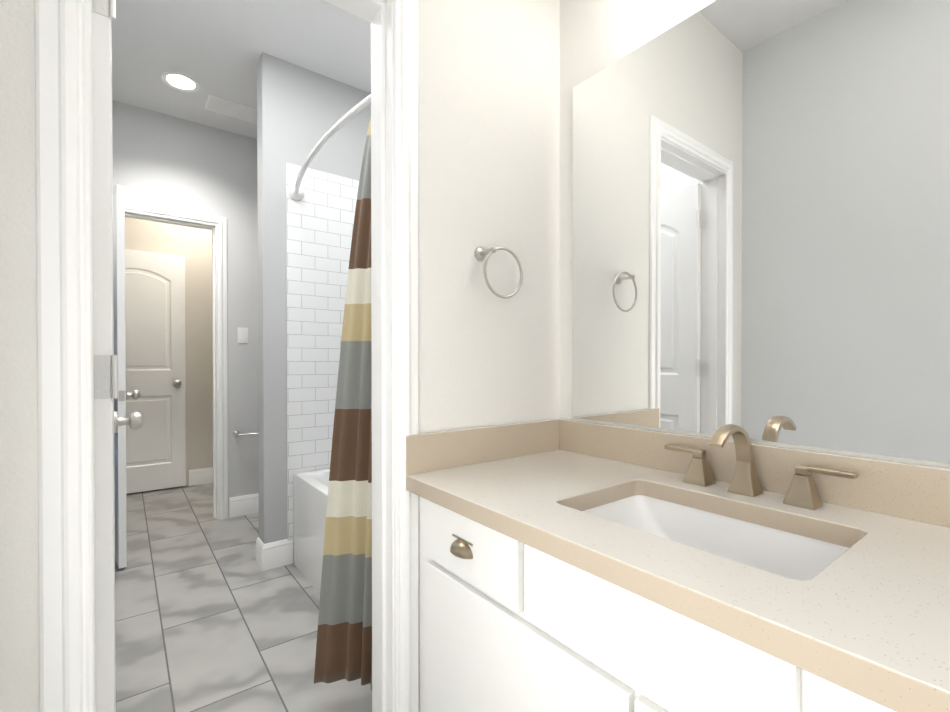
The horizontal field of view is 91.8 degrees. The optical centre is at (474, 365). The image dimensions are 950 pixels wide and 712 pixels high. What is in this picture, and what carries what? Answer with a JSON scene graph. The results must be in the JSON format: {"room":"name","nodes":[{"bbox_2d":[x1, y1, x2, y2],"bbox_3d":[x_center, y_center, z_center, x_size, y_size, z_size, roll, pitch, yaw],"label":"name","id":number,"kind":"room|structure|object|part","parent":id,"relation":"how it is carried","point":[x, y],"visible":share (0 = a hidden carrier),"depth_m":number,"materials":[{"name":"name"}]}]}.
{"room":"bathroom","nodes":[
{"label":"bathroom","id":0,"kind":"room"},
{"bbox_2d":[125,217,212,493],"bbox_3d":[-2.853,-0.301,4.057,3.200,2.780,0.120,0,1,-37],"label":"wall","id":1,"kind":"structure","parent":0,"point":[193,245],"depth_m":4.21,"materials":[{"name":"white paint"}]},
{"bbox_2d":[125,249,185,493],"bbox_3d":[-2.886,0.049,3.924,0.710,2.058,0.176,0,1,-37],"label":"hall door","id":2,"kind":"structure","parent":1,"relation":"in","point":[155,350],"depth_m":3.99,"materials":[{"name":"white wood"}]},
{"bbox_3d":[-2.884,0.015,3.926,0.430,1.630,0.030,0,1,-37],"label":"panel","id":3,"kind":"part","parent":2,"relation":"part of","materials":[{"name":"white wood"}]},
{"bbox_3d":[-2.644,0.148,4.110,0.099,0.066,0.176,0,1,-37],"label":"knob","id":4,"kind":"part","parent":2,"relation":"part of","materials":[{"name":"silver metal"}]},
{"bbox_2d":[189,467,212,485],"bbox_3d":[-2.078,1.015,4.576,1.310,0.140,0.014,0,1,-37],"label":"baseboard","id":5,"kind":"structure","parent":1,"relation":"attached to","point":[201,476],"depth_m":4.23,"materials":[{"name":"white wood"}]},
{"bbox_2d":[112,100,258,516],"bbox_3d":[-1.737,-0.297,3.425,1.615,2.780,0.120,0,1,-37],"label":"wall","id":6,"kind":"structure","parent":0,"point":[237,186],"depth_m":3.31,"materials":[{"name":"white paint"}]},
{"bbox_2d":[113,184,126,568],"bbox_3d":[-2.103,0.058,2.691,0.035,2.058,0.600,0,1,-43],"label":"door","id":7,"kind":"structure","parent":6,"relation":"in","point":[119,406],"depth_m":2.47,"materials":[{"name":"white wood"}]},
{"bbox_2d":[113,230,139,512],"bbox_3d":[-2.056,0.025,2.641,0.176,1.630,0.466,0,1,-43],"label":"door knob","id":8,"kind":"object","parent":7,"relation":"attached to","point":[135,394],"depth_m":2.57,"materials":[{"name":"silver"}]},
{"bbox_3d":[-2.103,0.024,2.691,0.030,1.630,0.330,0,1,-43],"label":"panel","id":9,"kind":"part","parent":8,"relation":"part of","materials":[{"name":"white wood"}]},
{"bbox_3d":[-1.931,0.161,2.508,0.176,0.066,0.099,0,1,-43],"label":"knob","id":10,"kind":"part","parent":8,"relation":"part of","materials":[{"name":"silver metal"}]},
{"bbox_2d":[125,200,227,519],"bbox_3d":[-2.114,0.016,3.126,0.760,2.160,0.140,0,1,-37],"label":"door frame","id":11,"kind":"structure","parent":6,"relation":"attached to","point":[219,223],"depth_m":3.28,"materials":[{"name":"white wood"}]},
{"bbox_2d":[238,327,247,342],"bbox_3d":[-1.700,-0.224,3.373,0.070,0.115,0.008,0,1,-37],"label":"switch plate","id":12,"kind":"object","parent":6,"relation":"attached to","point":[242,335],"visible":1,"depth_m":3.37,"materials":[{"name":"white plastic"}]},
{"bbox_2d":[229,493,258,517],"bbox_3d":[-1.415,1.022,3.598,0.901,0.140,0.014,0,1,-37],"label":"baseboard","id":13,"kind":"structure","parent":6,"relation":"attached to","point":[243,505],"depth_m":3.38,"materials":[{"name":"white wood"}]},
{"bbox_2d":[233,431,257,436],"bbox_3d":[-1.673,0.494,3.366,0.163,0.044,0.060,0,1,-37],"label":"paper holder","id":14,"kind":"object","parent":6,"relation":"attached to","point":[236,433],"visible":0.98,"depth_m":3.34,"materials":[{"name":"silver metal"}]},
{"bbox_2d":[111,0,370,138],"bbox_3d":[-1.001,-1.723,1.623,3.440,0.100,6.220,0,1,-37],"label":"ceiling","id":15,"kind":"structure","parent":0,"point":[215,47],"depth_m":2.43,"materials":[{"name":"white paint"}]},
{"bbox_2d":[161,71,200,91],"bbox_3d":[-1.739,-1.677,2.721,0.200,0.006,0.200,0,1,-37],"label":"recessed light","id":16,"kind":"object","parent":15,"relation":"in","point":[164,75],"depth_m":2.71,"materials":[{"name":"white glass"}]},
{"bbox_3d":[-1.739,-1.679,2.721,0.142,0.004,0.142,0,1,-37],"label":"recessed ceiling light lens","id":17,"kind":"part","parent":16,"relation":"part of","materials":[{"name":"white plastic"}]},
{"bbox_2d":[204,94,256,123],"bbox_3d":[-1.570,-1.680,3.026,0.340,0.006,0.200,0,1,-37],"label":"ceiling vent","id":18,"kind":"object","parent":15,"relation":"in","point":[217,104],"visible":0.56,"depth_m":3.00,"materials":[{"name":"white metal"}]},
{"bbox_2d":[115,483,371,711],"bbox_3d":[-1.001,1.157,1.645,3.440,0.100,6.220,0,1,-37],"label":"floor","id":19,"kind":"structure","parent":0,"point":[210,616],"depth_m":1.99,"materials":[{"name":"tile"}]},
{"bbox_2d":[293,469,329,593],"bbox_3d":[-0.285,0.853,2.228,0.748,0.500,1.416,0,1,-37],"label":"bathtub","id":20,"kind":"object","parent":19,"relation":"on","point":[310,492],"visible":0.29,"depth_m":2.36,"materials":[{"name":"white ceramic"}]},
{"bbox_2d":[406,486,925,711],"bbox_3d":[0.528,0.724,0.796,0.616,0.780,1.578,0,1,-37],"label":"bathroom vanity","id":21,"kind":"object","parent":19,"relation":"on","point":[566,565],"depth_m":0.82,"materials":[{"name":"painted wood"},{"name":"quartz"},{"name":"brushed nickel"}]},
{"bbox_2d":[406,450,949,711],"bbox_3d":[0.535,0.314,0.785,0.613,0.040,1.598,0,1,-37],"label":"countertop","id":22,"kind":"structure","parent":21,"relation":"on","point":[878,616],"depth_m":0.69,"materials":[{"name":"beige stone"}]},
{"bbox_2d":[574,486,857,581],"bbox_3d":[0.436,0.397,0.907,0.381,0.152,0.521,0,1,-37],"label":"sink","id":23,"kind":"object","parent":22,"relation":"in","point":[799,552],"depth_m":1.01,"materials":[{"name":"white ceramic"}]},
{"bbox_2d":[662,424,861,509],"bbox_3d":[0.577,0.210,1.022,0.178,0.163,0.400,0,1,-37],"label":"faucet","id":24,"kind":"object","parent":22,"relation":"on","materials":[{"name":"gold metal"}]},
{"bbox_2d":[0,0,559,711],"bbox_3d":[-0.152,-0.281,1.339,1.870,2.780,0.120,0,1,-37],"label":"wall","id":25,"kind":"structure","parent":0,"point":[488,115],"depth_m":1.34,"materials":[{"name":"white paint"}]},
{"bbox_2d":[92,0,117,711],"bbox_3d":[-0.950,0.070,1.188,0.044,2.058,0.608,0,1,-38],"label":"door","id":26,"kind":"structure","parent":25,"relation":"in","point":[102,151],"depth_m":0.95,"materials":[{"name":"white wood"}]},
{"bbox_3d":[-0.765,0.022,0.952,0.041,1.670,0.011,0,1,-38],"label":"near door hinge","id":27,"kind":"part","parent":26,"relation":"part of","materials":[{"name":"white wood"}]},
{"bbox_2d":[114,411,142,432],"bbox_3d":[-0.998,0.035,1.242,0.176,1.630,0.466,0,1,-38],"label":"door knob","id":28,"kind":"object","parent":26,"relation":"attached to","point":[133,420],"depth_m":1.40,"materials":[{"name":"silver metal"}]},
{"bbox_2d":[34,0,418,711],"bbox_3d":[-0.500,0.030,1.075,0.774,2.164,0.161,0,1,-37],"label":"door frame","id":29,"kind":"structure","parent":25,"relation":"attached to","point":[64,284],"depth_m":0.83,"materials":[{"name":"white wood"}]},
{"bbox_2d":[406,418,557,473],"bbox_3d":[0.048,0.237,1.405,0.593,0.105,0.020,0,1,-37],"label":"backsplash","id":30,"kind":"structure","parent":25,"relation":"attached to","point":[439,450],"depth_m":1.36,"materials":[{"name":"beige stone"}]},
{"bbox_2d":[474,247,522,298],"bbox_3d":[0.070,-0.280,1.387,0.153,0.158,0.072,0,1,-37],"label":"towel ring","id":31,"kind":"object","parent":25,"relation":"attached to","point":[480,253],"visible":1,"depth_m":1.37,"materials":[{"name":"silver metal"}]},
{"bbox_2d":[558,418,949,525],"bbox_3d":[0.771,0.240,0.965,0.020,0.105,1.598,0,1,-37],"label":"backsplash","id":32,"kind":"structure","parent":25,"relation":"attached to","point":[921,493],"depth_m":0.97,"materials":[{"name":"beige stone"}]},
{"bbox_2d":[257,52,370,543],"bbox_3d":[-0.813,-0.292,2.797,0.910,2.780,0.120,0,1,-37],"label":"wall","id":33,"kind":"structure","parent":0,"point":[301,111],"depth_m":2.53,"materials":[{"name":"grey paint"}]},
{"bbox_2d":[256,537,292,570],"bbox_3d":[-0.820,1.028,2.802,0.922,0.140,0.148,0,1,-37],"label":"baseboard","id":34,"kind":"structure","parent":33,"relation":"attached to","point":[273,555],"depth_m":2.51,"materials":[{"name":"white wood"}]},
{"bbox_2d":[286,163,358,562],"bbox_3d":[-0.727,-0.012,2.785,0.790,2.220,0.008,0,1,-37],"label":"wall tile","id":35,"kind":"structure","parent":33,"relation":"attached to","point":[320,215],"depth_m":2.63,"materials":[{"name":"white tile"}]},
{"bbox_2d":[288,94,370,199],"bbox_3d":[-0.588,-0.961,1.982,0.142,0.084,1.426,0,1,-37],"label":"curtain rod","id":36,"kind":"object","parent":35,"relation":"attached to","point":[296,191],"visible":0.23,"depth_m":1.96,"materials":[{"name":"white metal"}]},
{"bbox_2d":[314,119,371,690],"bbox_3d":[-0.349,0.073,1.500,0.270,1.971,0.270,0,1,-37],"label":"shower curtain","id":37,"kind":"object","parent":36,"relation":"hanging from","point":[344,642],"visible":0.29,"depth_m":1.55,"materials":[{"name":"fabric"}]},
{"bbox_2d":[559,0,949,467],"bbox_3d":[1.040,-0.276,0.727,0.120,2.780,2.300,0,1,-37],"label":"wall","id":38,"kind":"structure","parent":0,"point":[596,36],"depth_m":1.51,"materials":[{"name":"white paint"}]},
{"bbox_2d":[572,0,949,462],"bbox_3d":[0.796,-0.375,0.940,0.006,1.105,1.535,0,1,-37],"label":"mirror","id":39,"kind":"object","parent":38,"relation":"attached to","point":[761,223],"visible":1,"depth_m":1.07,"materials":[{"name":"clear glass"}]}
]}

